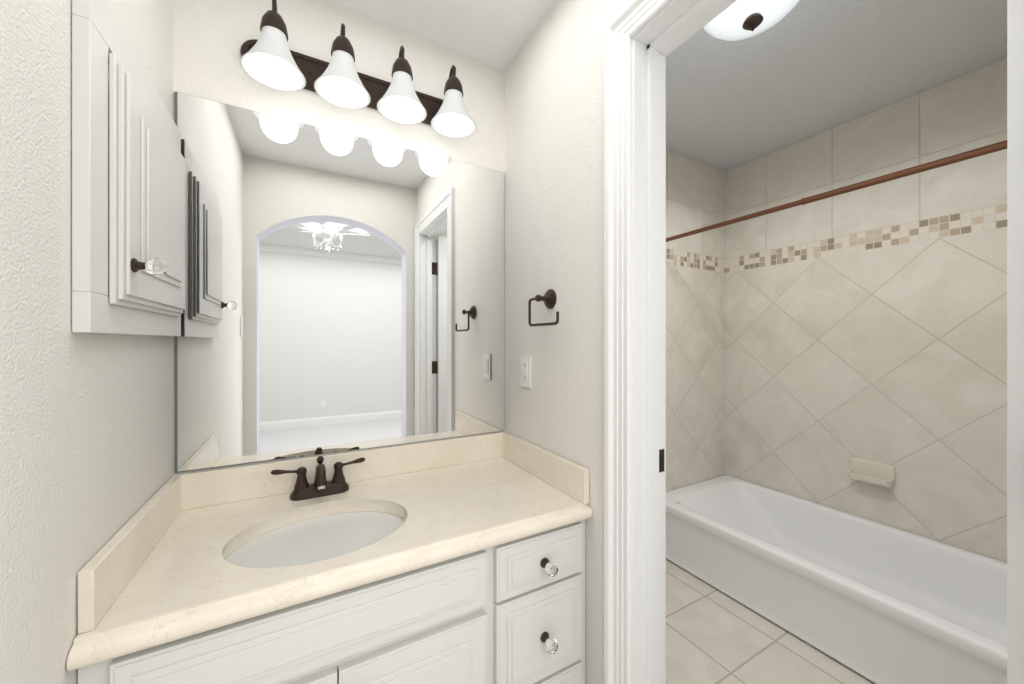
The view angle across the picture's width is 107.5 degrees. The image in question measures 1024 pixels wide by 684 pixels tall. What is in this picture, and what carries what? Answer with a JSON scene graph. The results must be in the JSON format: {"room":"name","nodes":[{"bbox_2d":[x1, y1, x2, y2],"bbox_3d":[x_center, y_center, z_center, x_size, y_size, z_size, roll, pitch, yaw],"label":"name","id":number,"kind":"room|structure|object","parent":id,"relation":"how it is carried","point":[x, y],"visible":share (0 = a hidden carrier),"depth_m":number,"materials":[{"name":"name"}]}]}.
{"room":"bathroom","nodes":[
{"label":"bathroom","id":0,"kind":"room"},
{"bbox_2d":[0,0,172,683],"bbox_3d":[-0.691,0.090,0.463,0.120,2.440,1.520,0,0,-29],"label":"wall","id":1,"kind":"structure","parent":0,"point":[86,447],"depth_m":0.55,"materials":[{"name":"white paint"}]},
{"bbox_2d":[72,0,184,336],"bbox_3d":[-0.774,-0.297,0.832,0.091,0.565,0.505,0,0,-29],"label":"medicine cabinet","id":2,"kind":"object","parent":1,"relation":"attached to","point":[128,218],"visible":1,"depth_m":0.67,"materials":[{"name":"white paint"}]},
{"bbox_2d":[173,0,504,474],"bbox_3d":[-0.469,0.090,1.387,1.165,2.440,0.120,0,0,-29],"label":"wall","id":3,"kind":"structure","parent":0,"point":[210,37],"depth_m":1.25,"materials":[{"name":"white paint"}]},
{"bbox_2d":[174,91,503,472],"bbox_3d":[-0.487,-0.172,1.302,1.042,1.076,0.007,0,0,-29],"label":"mirror","id":4,"kind":"object","parent":3,"relation":"attached to","point":[344,292],"visible":0.92,"depth_m":1.23,"materials":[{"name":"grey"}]},
{"bbox_2d":[240,0,475,137],"bbox_3d":[-0.450,-0.868,1.211,0.720,0.215,0.203,0,0,-29],"label":"vanity light bar","id":5,"kind":"object","parent":3,"relation":"attached to","point":[269,59],"visible":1,"depth_m":1.19,"materials":[{"name":"white glass"}]},
{"bbox_2d":[329,0,555,69],"bbox_3d":[-0.231,-1.160,0.718,1.172,0.060,1.520,0,0,-29],"label":"ceiling","id":6,"kind":"structure","parent":0,"point":[496,33],"depth_m":1.32,"materials":[{"name":"white paint"}]},
{"bbox_2d":[505,0,629,683],"bbox_3d":[0.294,0.028,1.095,0.115,2.565,1.670,0,0,-29],"label":"wall","id":7,"kind":"structure","parent":0,"point":[554,155],"depth_m":1.21,"materials":[{"name":"white paint"}]},
{"bbox_2d":[520,356,530,387],"bbox_3d":[0.050,0.110,1.405,0.008,0.116,0.070,0,0,-29],"label":"outlet plate","id":8,"kind":"object","parent":7,"relation":"attached to","point":[525,371],"visible":1,"depth_m":1.40,"materials":[{"name":"white plastic"}]},
{"bbox_2d":[528,289,558,326],"bbox_3d":[0.118,-0.115,1.230,0.060,0.125,0.172,0,0,-29],"label":"towel ring","id":9,"kind":"object","parent":7,"relation":"attached to","point":[549,298],"visible":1,"depth_m":1.25,"materials":[{"name":"brown metal"}]},
{"bbox_2d":[604,0,673,683],"bbox_3d":[0.446,0.227,0.681,0.020,2.166,0.782,0,0,-29],"label":"trim","id":10,"kind":"structure","parent":7,"relation":"attached to","point":[628,22],"depth_m":0.98,"materials":[{"name":"white wood"}]},
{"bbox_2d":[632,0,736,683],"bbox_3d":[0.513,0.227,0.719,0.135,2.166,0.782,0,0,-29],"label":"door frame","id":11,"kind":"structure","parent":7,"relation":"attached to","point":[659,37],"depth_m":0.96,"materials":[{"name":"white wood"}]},
{"bbox_2d":[1007,0,1023,683],"bbox_3d":[0.931,0.269,0.643,0.634,2.059,0.104,0,0,-29],"label":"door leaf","id":12,"kind":"structure","parent":7,"relation":"in","point":[1015,341],"depth_m":0.51,"materials":[{"name":"white wood"}]},
{"bbox_2d":[666,149,725,491],"bbox_3d":[0.726,0.028,2.357,1.865,2.565,0.120,0,0,-29],"label":"tiled wall","id":13,"kind":"structure","parent":0,"point":[695,349],"depth_m":2.59,"materials":[{"name":"tile"}]},
{"bbox_2d":[666,140,1006,241],"bbox_3d":[1.257,-0.620,1.710,0.056,0.055,1.527,0,0,-29],"label":"curtain rod","id":14,"kind":"object","parent":13,"relation":"attached to","point":[978,152],"visible":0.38,"depth_m":1.45,"materials":[{"name":"brown metal"}]},
{"bbox_2d":[666,559,875,683],"bbox_3d":[0.657,1.340,1.279,3.270,0.060,1.940,0,0,-29],"label":"floor","id":15,"kind":"structure","parent":0,"point":[714,635],"depth_m":1.61,"materials":[{"name":"beige tile"}]},
{"bbox_2d":[66,431,592,683],"bbox_3d":[-0.346,0.833,1.047,1.047,0.954,0.590,0,0,-29],"label":"bathroom vanity","id":16,"kind":"object","parent":15,"relation":"on","point":[458,560],"visible":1,"depth_m":0.90,"materials":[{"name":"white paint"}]},
{"bbox_2d":[270,455,365,500],"bbox_3d":[-0.581,0.413,1.141,0.261,0.114,0.119,0,0,-29],"label":"faucet","id":17,"kind":"object","parent":16,"relation":"on","point":[336,489],"depth_m":1.14,"materials":[{"name":"brown metal"}]},
{"bbox_2d":[666,475,1006,683],"bbox_3d":[1.585,1.140,1.891,0.810,0.340,1.524,0,0,-29],"label":"bathtub","id":18,"kind":"object","parent":15,"relation":"on","point":[876,602],"visible":0.79,"depth_m":1.76,"materials":[{"name":"white ceramic"}]},
{"bbox_2d":[666,0,1006,170],"bbox_3d":[1.134,-1.285,1.629,2.097,0.060,1.790,0,0,-29],"label":"ceiling","id":19,"kind":"structure","parent":0,"point":[801,70],"depth_m":1.72,"materials":[{"name":"white paint"}]},
{"bbox_2d":[703,0,799,40],"bbox_3d":[0.832,-1.165,1.297,0.340,0.180,0.340,0,0,-29],"label":"ceiling light","id":20,"kind":"object","parent":19,"relation":"attached to","point":[740,20],"visible":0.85,"depth_m":1.30,"materials":[{"name":"white glass"}]},
{"bbox_2d":[726,57,1006,562],"bbox_3d":[1.998,0.028,2.108,0.120,2.565,1.790,0,0,-29],"label":"tiled wall","id":21,"kind":"structure","parent":0,"point":[869,323],"depth_m":2.00,"materials":[{"name":"tile"}]},
{"bbox_2d":[848,458,894,486],"bbox_3d":[1.933,0.703,2.026,0.074,0.105,0.176,0,0,-29],"label":"soap dish","id":22,"kind":"object","parent":21,"relation":"attached to","point":[877,473],"visible":1,"depth_m":2.02,"materials":[{"name":"beige ceramic"}]}
]}

